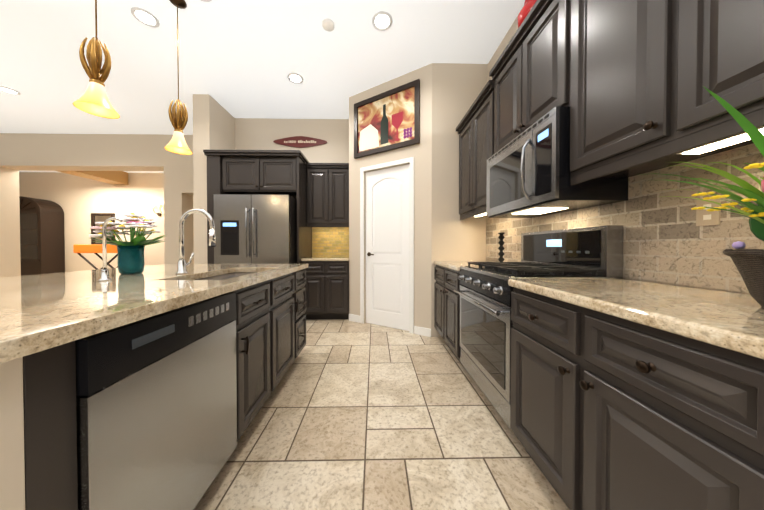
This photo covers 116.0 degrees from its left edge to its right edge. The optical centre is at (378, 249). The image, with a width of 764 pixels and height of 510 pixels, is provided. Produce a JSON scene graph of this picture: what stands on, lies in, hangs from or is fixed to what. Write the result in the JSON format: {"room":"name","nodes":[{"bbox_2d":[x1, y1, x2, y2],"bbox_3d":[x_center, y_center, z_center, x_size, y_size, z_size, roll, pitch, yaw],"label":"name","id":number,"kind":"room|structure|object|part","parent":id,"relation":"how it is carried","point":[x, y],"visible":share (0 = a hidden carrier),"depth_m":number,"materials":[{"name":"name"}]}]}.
{"room":"kitchen","nodes":[
{"label":"kitchen","id":0,"kind":"room"},
{"bbox_2d":[0,133,193,276],"bbox_3d":[-6.813,-0.607,4.779,8.245,3.280,0.300,0,1,-1],"label":"wall","id":1,"kind":"structure","parent":0,"point":[80,152],"depth_m":4.66,"materials":[{"name":"beige paint"}]},
{"bbox_2d":[19,173,193,271],"bbox_3d":[-6.535,-0.634,7.154,8.880,3.280,0.120,0,1,-1],"label":"wall","id":2,"kind":"structure","parent":0,"point":[78,200],"depth_m":7.06,"materials":[{"name":"beige paint"}]},
{"bbox_2d":[91,213,114,244],"bbox_3d":[-8.119,-0.593,7.041,0.650,0.960,0.048,0,1,-1],"label":"mirror","id":3,"kind":"object","parent":2,"relation":"attached to","point":[99,217],"visible":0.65,"depth_m":7.03,"materials":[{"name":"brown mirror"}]},
{"bbox_2d":[150,204,162,215],"bbox_3d":[-6.493,-1.152,7.008,0.320,0.320,0.158,0,1,-1],"label":"sconce","id":4,"kind":"object","parent":2,"relation":"attached to","point":[159,207],"visible":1,"depth_m":6.97,"materials":[{"name":"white glass"}]},
{"bbox_2d":[193,94,234,263],"bbox_3d":[-2.560,-0.598,4.074,0.235,3.280,1.255,0,1,-1],"label":"wall","id":5,"kind":"structure","parent":0,"point":[213,124],"depth_m":3.45,"materials":[{"name":"beige paint"}]},
{"bbox_2d":[0,0,524,172],"bbox_3d":[-4.713,-2.268,2.305,12.600,0.100,11.000,0,1,-1],"label":"ceiling","id":6,"kind":"structure","parent":0,"point":[241,58],"depth_m":2.69,"materials":[{"name":"white paint"}]},
{"bbox_2d":[0,86,20,94],"bbox_3d":[-5.181,-2.223,3.338,0.198,0.014,0.198,0,1,-10],"label":"recessed light","id":7,"kind":"object","parent":6,"relation":"in","point":[5,89],"depth_m":3.34,"materials":[{"name":"white glass"}]},
{"bbox_2d":[58,171,127,184],"bbox_3d":[-7.601,-2.084,5.979,0.450,0.348,2.156,0,1,-1],"label":"beam","id":8,"kind":"structure","parent":6,"relation":"attached to","point":[115,177],"depth_m":6.52,"materials":[{"name":"brown wood"}]},
{"bbox_2d":[72,0,119,118],"bbox_3d":[-1.779,-1.544,1.504,0.196,1.330,0.196,0,1,-1],"label":"pendant light","id":9,"kind":"object","parent":6,"relation":"hanging from","point":[93,99],"visible":1,"depth_m":1.49,"materials":[{"name":"yellow glass"}]},
{"bbox_2d":[131,7,159,27],"bbox_3d":[-2.222,-2.210,2.278,0.198,0.014,0.198,0,1,-10],"label":"recessed light","id":10,"kind":"object","parent":6,"relation":"in","point":[143,16],"depth_m":2.27,"materials":[{"name":"white glass"}]},
{"bbox_2d":[164,0,192,154],"bbox_3d":[-1.789,-1.551,2.133,0.196,1.330,0.196,0,1,-1],"label":"pendant light","id":11,"kind":"object","parent":6,"relation":"hanging from","point":[178,118],"visible":1,"depth_m":2.12,"materials":[{"name":"yellow glass"}]},
{"bbox_2d":[287,72,303,83],"bbox_3d":[-1.076,-2.220,3.098,0.197,0.014,0.197,1,1,44],"label":"recessed light","id":12,"kind":"object","parent":6,"relation":"in","point":[296,78],"depth_m":3.09,"materials":[{"name":"white glass"}]},
{"bbox_2d":[322,18,333,31],"bbox_3d":[-0.493,-2.203,2.348,0.120,0.030,0.118,0,1,-1],"label":"smoke detector","id":13,"kind":"object","parent":6,"relation":"attached to","point":[328,24],"visible":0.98,"depth_m":2.33,"materials":[{"name":"white plastic"}]},
{"bbox_2d":[372,11,392,30],"bbox_3d":[0.038,-2.211,2.317,0.197,0.014,0.197,1,1,44],"label":"recessed light","id":14,"kind":"object","parent":6,"relation":"in","point":[381,20],"depth_m":2.31,"materials":[{"name":"white glass"}]},
{"bbox_2d":[235,118,348,256],"bbox_3d":[-0.519,-0.600,4.175,3.850,3.280,0.123,0,1,-1],"label":"wall","id":15,"kind":"structure","parent":0,"point":[257,133],"depth_m":4.09,"materials":[{"name":"beige paint"}]},
{"bbox_2d":[223,154,306,201],"bbox_3d":[-1.702,-1.094,3.744,1.070,0.520,0.686,0,1,-1],"label":"upper cabinet","id":16,"kind":"object","parent":15,"relation":"attached to","point":[244,174],"depth_m":3.41,"materials":[{"name":"grey paint"}]},
{"bbox_2d":[273,136,326,147],"bbox_3d":[-1.333,-1.839,4.075,0.917,0.190,0.023,0,1,-1],"label":"sign","id":17,"kind":"object","parent":15,"relation":"attached to","point":[299,141],"visible":0.98,"depth_m":4.07,"materials":[{"name":"red wood"}]},
{"bbox_2d":[307,166,348,225],"bbox_3d":[-0.789,-0.856,3.930,0.688,0.920,0.351,0,1,-1],"label":"upper cabinet","id":18,"kind":"object","parent":15,"relation":"attached to","point":[319,192],"depth_m":3.76,"materials":[{"name":"grey paint"}]},
{"bbox_2d":[312,227,348,256],"bbox_3d":[-0.792,-0.138,4.116,0.688,0.516,0.002,0,1,-1],"label":"backsplash","id":19,"kind":"structure","parent":15,"relation":"attached to","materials":[{"name":"tile"}]},
{"bbox_2d":[347,227,348,256],"bbox_3d":[-0.390,-0.595,3.813,0.105,3.280,0.568,0,1,-1],"label":"wall","id":20,"kind":"structure","parent":0,"point":[347,227],"depth_m":4.12,"materials":[{"name":"beige paint"}]},
{"bbox_2d":[194,319,568,509],"bbox_3d":[-4.713,1.102,2.344,12.600,0.080,11.000,0,1,-1],"label":"floor","id":21,"kind":"structure","parent":0,"point":[351,415],"depth_m":1.34,"materials":[{"name":"tile"}]},
{"bbox_2d":[19,196,64,275],"bbox_3d":[-9.814,-0.224,6.763,1.150,2.470,0.520,0,1,-1],"label":"china cabinet","id":22,"kind":"object","parent":21,"relation":"on","point":[42,245],"visible":0.46,"depth_m":6.55,"materials":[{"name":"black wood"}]},
{"bbox_2d":[73,244,117,269],"bbox_3d":[-7.181,0.445,6.320,1.200,1.159,0.450,0,1,-1],"label":"table","id":23,"kind":"object","parent":21,"relation":"on","point":[78,249],"visible":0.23,"depth_m":6.09,"materials":[{"name":"orange wood"}]},
{"bbox_2d":[0,268,305,509],"bbox_3d":[-1.303,0.633,1.392,1.286,0.880,1.990,0,1,-1],"label":"kitchen island","id":24,"kind":"object","parent":21,"relation":"on","point":[38,415],"depth_m":0.54,"materials":[{"name":"grey paint"}]},
{"bbox_2d":[0,264,307,355],"bbox_3d":[-1.390,0.173,1.325,1.410,0.039,2.130,0,1,-1],"label":"island countertop","id":25,"kind":"structure","parent":24,"relation":"on","point":[40,308],"depth_m":0.85,"materials":[{"name":"beige stone"}]},
{"bbox_2d":[98,217,122,280],"bbox_3d":[-1.329,-0.004,1.189,0.111,0.316,0.043,0,1,-1],"label":"faucet","id":26,"kind":"object","parent":25,"relation":"on","point":[104,274],"visible":1,"depth_m":1.18,"materials":[{"name":"silver metal"}]},
{"bbox_2d":[89,213,165,273],"bbox_3d":[-1.557,-0.039,1.506,0.334,0.380,0.328,0,1,-1],"label":"vase","id":27,"kind":"object","parent":25,"relation":"on","point":[131,257],"visible":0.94,"depth_m":1.47,"materials":[{"name":"teal glazed ceramic"},{"name":"green leaves"},{"name":"white and pink petals"}]},
{"bbox_2d":[176,209,215,273],"bbox_3d":[-1.139,-0.053,1.507,0.238,0.408,0.090,0,1,-1],"label":"faucet","id":28,"kind":"object","parent":25,"relation":"on","point":[182,266],"visible":1,"depth_m":1.48,"materials":[{"name":"silver metal"}]},
{"bbox_2d":[196,272,250,279],"bbox_3d":[-0.980,0.296,1.583,0.384,0.212,0.754,0,1,-1],"label":"sink","id":29,"kind":"object","parent":25,"relation":"in","point":[222,275],"depth_m":1.68,"materials":[{"name":"silver metal"}]},
{"bbox_2d":[75,292,236,509],"bbox_3d":[-0.979,0.641,0.857,0.596,0.875,0.600,0,1,-1],"label":"dishwasher","id":30,"kind":"object","parent":21,"relation":"on","point":[156,403],"visible":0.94,"depth_m":0.74,"materials":[{"name":"silver metal"}]},
{"bbox_2d":[204,154,222,263],"bbox_3d":[-2.329,-0.154,3.729,0.185,2.400,0.716,0,1,-1],"label":"tall cabinet","id":31,"kind":"object","parent":21,"relation":"on","point":[214,161],"depth_m":3.36,"materials":[{"name":"grey paint"}]},
{"bbox_2d":[214,194,296,263],"bbox_3d":[-1.699,0.149,3.582,0.990,1.773,0.906,0,1,-1],"label":"refrigerator","id":32,"kind":"object","parent":21,"relation":"on","point":[255,229],"visible":0.4,"depth_m":3.18,"materials":[{"name":"grey metal"}]},
{"bbox_2d":[299,262,348,319],"bbox_3d":[-0.786,0.605,3.804,0.688,0.880,0.636,0,1,-1],"label":"base cabinet","id":33,"kind":"object","parent":21,"relation":"on","point":[327,283],"depth_m":3.49,"materials":[{"name":"grey paint"}]},
{"bbox_2d":[299,258,348,261],"bbox_3d":[-0.786,0.144,3.794,0.688,0.038,0.646,0,1,-1],"label":"countertop","id":34,"kind":"structure","parent":33,"relation":"on","point":[300,259],"depth_m":3.48,"materials":[{"name":"beige stone"}]},
{"bbox_2d":[434,265,468,373],"bbox_3d":[0.989,0.620,2.465,0.627,0.880,0.833,0,1,-1],"label":"base cabinet","id":35,"kind":"object","parent":21,"relation":"on","point":[446,301],"depth_m":2.34,"materials":[{"name":"grey paint"}]},
{"bbox_2d":[433,261,489,268],"bbox_3d":[0.984,0.160,2.460,0.637,0.039,0.833,0,1,-1],"label":"countertop","id":36,"kind":"structure","parent":35,"relation":"on","point":[452,264],"depth_m":2.43,"materials":[{"name":"beige stone"}]},
{"bbox_2d":[498,233,504,261],"bbox_3d":[1.159,-0.009,2.252,0.080,0.302,0.080,0,1,-1],"label":"candlestick","id":37,"kind":"object","parent":36,"relation":"on","point":[501,242],"visible":0.75,"depth_m":2.24,"materials":[{"name":"black metal"}]},
{"bbox_2d":[454,225,622,428],"bbox_3d":[0.976,0.467,1.664,0.676,1.205,0.754,0,1,-1],"label":"range","id":38,"kind":"object","parent":21,"relation":"on","point":[486,290],"visible":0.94,"depth_m":1.48,"materials":[{"name":"silver metal"}]},
{"bbox_2d":[509,285,763,509],"bbox_3d":[1.017,0.639,0.846,0.627,0.880,0.874,0,1,-1],"label":"base cabinet","id":39,"kind":"object","parent":21,"relation":"on","point":[628,394],"depth_m":0.67,"materials":[{"name":"grey paint"}]},
{"bbox_2d":[508,279,763,352],"bbox_3d":[1.023,0.186,0.184,0.637,0.039,2.187,0,1,-1],"label":"countertop","id":40,"kind":"structure","parent":39,"relation":"on","point":[732,318],"depth_m":0.71,"materials":[{"name":"beige stone"}]},
{"bbox_2d":[641,86,763,307],"bbox_3d":[1.062,-0.135,0.592,0.470,0.593,0.546,0,1,-1],"label":"flower basket","id":41,"kind":"object","parent":40,"relation":"on","point":[749,264],"visible":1,"depth_m":0.65,"materials":[{"name":"green"}]},
{"bbox_2d":[360,157,413,333],"bbox_3d":[0.092,-0.053,3.195,0.698,2.210,0.448,0,1,-1],"label":"door frame","id":42,"kind":"structure","parent":0,"point":[411,181],"depth_m":3.01,"materials":[{"name":"white paint"}]},
{"bbox_3d":[0.093,-0.053,3.195,0.698,2.210,0.448,0,1,-1],"label":"trim door casing","id":43,"kind":"part","parent":42,"relation":"part of","materials":[{"name":"white wood"}]},
{"bbox_2d":[349,63,431,328],"bbox_3d":[0.129,-0.589,3.235,1.254,3.280,0.100,0,1,31],"label":"wall","id":44,"kind":"structure","parent":0,"point":[421,153],"depth_m":2.98,"materials":[{"name":"beige paint"}]},
{"bbox_2d":[354,79,419,158],"bbox_3d":[0.079,-1.693,3.173,0.990,0.770,0.034,0,1,31],"label":"painting","id":45,"kind":"object","parent":44,"relation":"attached to","point":[389,120],"visible":1,"depth_m":3.14,"materials":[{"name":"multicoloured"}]},
{"bbox_2d":[366,164,409,330],"bbox_3d":[0.122,-0.025,3.240,0.604,2.140,0.404,0,1,-1],"label":"pantry door","id":46,"kind":"structure","parent":44,"relation":"in","point":[387,247],"depth_m":3.22,"materials":[{"name":"white wood"}]},
{"bbox_2d":[349,314,430,336],"bbox_3d":[-5.128,0.982,4.956,11.458,0.100,4.359,0,1,-1],"label":"baseboard","id":47,"kind":"structure","parent":44,"relation":"attached to","point":[422,331],"depth_m":2.96,"materials":[{"name":"white wood"}]},
{"bbox_2d":[431,63,487,336],"bbox_3d":[0.973,-0.585,2.922,0.670,3.280,0.100,0,1,-1],"label":"wall","id":48,"kind":"structure","parent":0,"point":[457,88],"depth_m":2.86,"materials":[{"name":"beige paint"}]},
{"bbox_2d":[488,14,753,293],"bbox_3d":[1.419,-0.551,-0.046,0.120,3.280,6.050,0,1,-1],"label":"wall","id":49,"kind":"structure","parent":0,"point":[511,32],"depth_m":2.40,"materials":[{"name":"beige paint"}]},
{"bbox_2d":[456,84,491,215],"bbox_3d":[1.134,-0.903,2.450,0.337,1.015,0.833,0,1,-1],"label":"upper cabinet","id":50,"kind":"object","parent":49,"relation":"attached to","point":[475,137],"depth_m":2.39,"materials":[{"name":"grey paint"}]},
{"bbox_2d":[492,0,563,154],"bbox_3d":[1.148,-1.110,1.638,0.337,0.699,0.780,0,1,-1],"label":"upper cabinet","id":51,"kind":"object","parent":49,"relation":"attached to","point":[528,83],"depth_m":1.55,"materials":[{"name":"grey paint"}]},
{"bbox_2d":[517,0,536,27],"bbox_3d":[1.049,-1.700,1.610,0.197,0.409,0.177,0,1,-1],"label":"jar","id":52,"kind":"object","parent":51,"relation":"on","point":[525,9],"visible":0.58,"depth_m":1.58,"materials":[{"name":"red ceramic"}]},
{"bbox_2d":[486,106,627,217],"bbox_3d":[1.093,-0.509,1.645,0.446,0.494,0.774,0,1,-1],"label":"microwave","id":53,"kind":"object","parent":51,"relation":"attached to","point":[528,173],"visible":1,"depth_m":1.39,"materials":[{"name":"silver metal"}]},
{"bbox_2d":[486,144,763,293],"bbox_3d":[1.335,-0.110,0.986,0.012,0.532,3.786,0,1,-1],"label":"backsplash","id":54,"kind":"structure","parent":49,"relation":"attached to","point":[667,240],"depth_m":1.08,"materials":[{"name":"tile"}]},
{"bbox_2d":[696,198,720,225],"bbox_3d":[1.326,-0.152,0.961,0.006,0.110,0.067,0,1,-1],"label":"outlet","id":55,"kind":"object","parent":54,"relation":"attached to","point":[704,217],"visible":0.85,"depth_m":0.96,"materials":[{"name":"beige plastic"}]},
{"bbox_2d":[564,0,734,179],"bbox_3d":[1.158,-0.886,1.030,0.337,1.015,0.437,0,1,-1],"label":"upper cabinet","id":56,"kind":"object","parent":49,"relation":"attached to","point":[626,81],"depth_m":1.01,"materials":[{"name":"grey paint"}]},
{"bbox_2d":[660,0,763,147],"bbox_3d":[1.169,-0.879,0.374,0.337,1.015,0.874,0,1,-1],"label":"upper cabinet","id":57,"kind":"object","parent":49,"relation":"attached to","point":[717,46],"depth_m":0.73,"materials":[{"name":"grey paint"}]}
]}

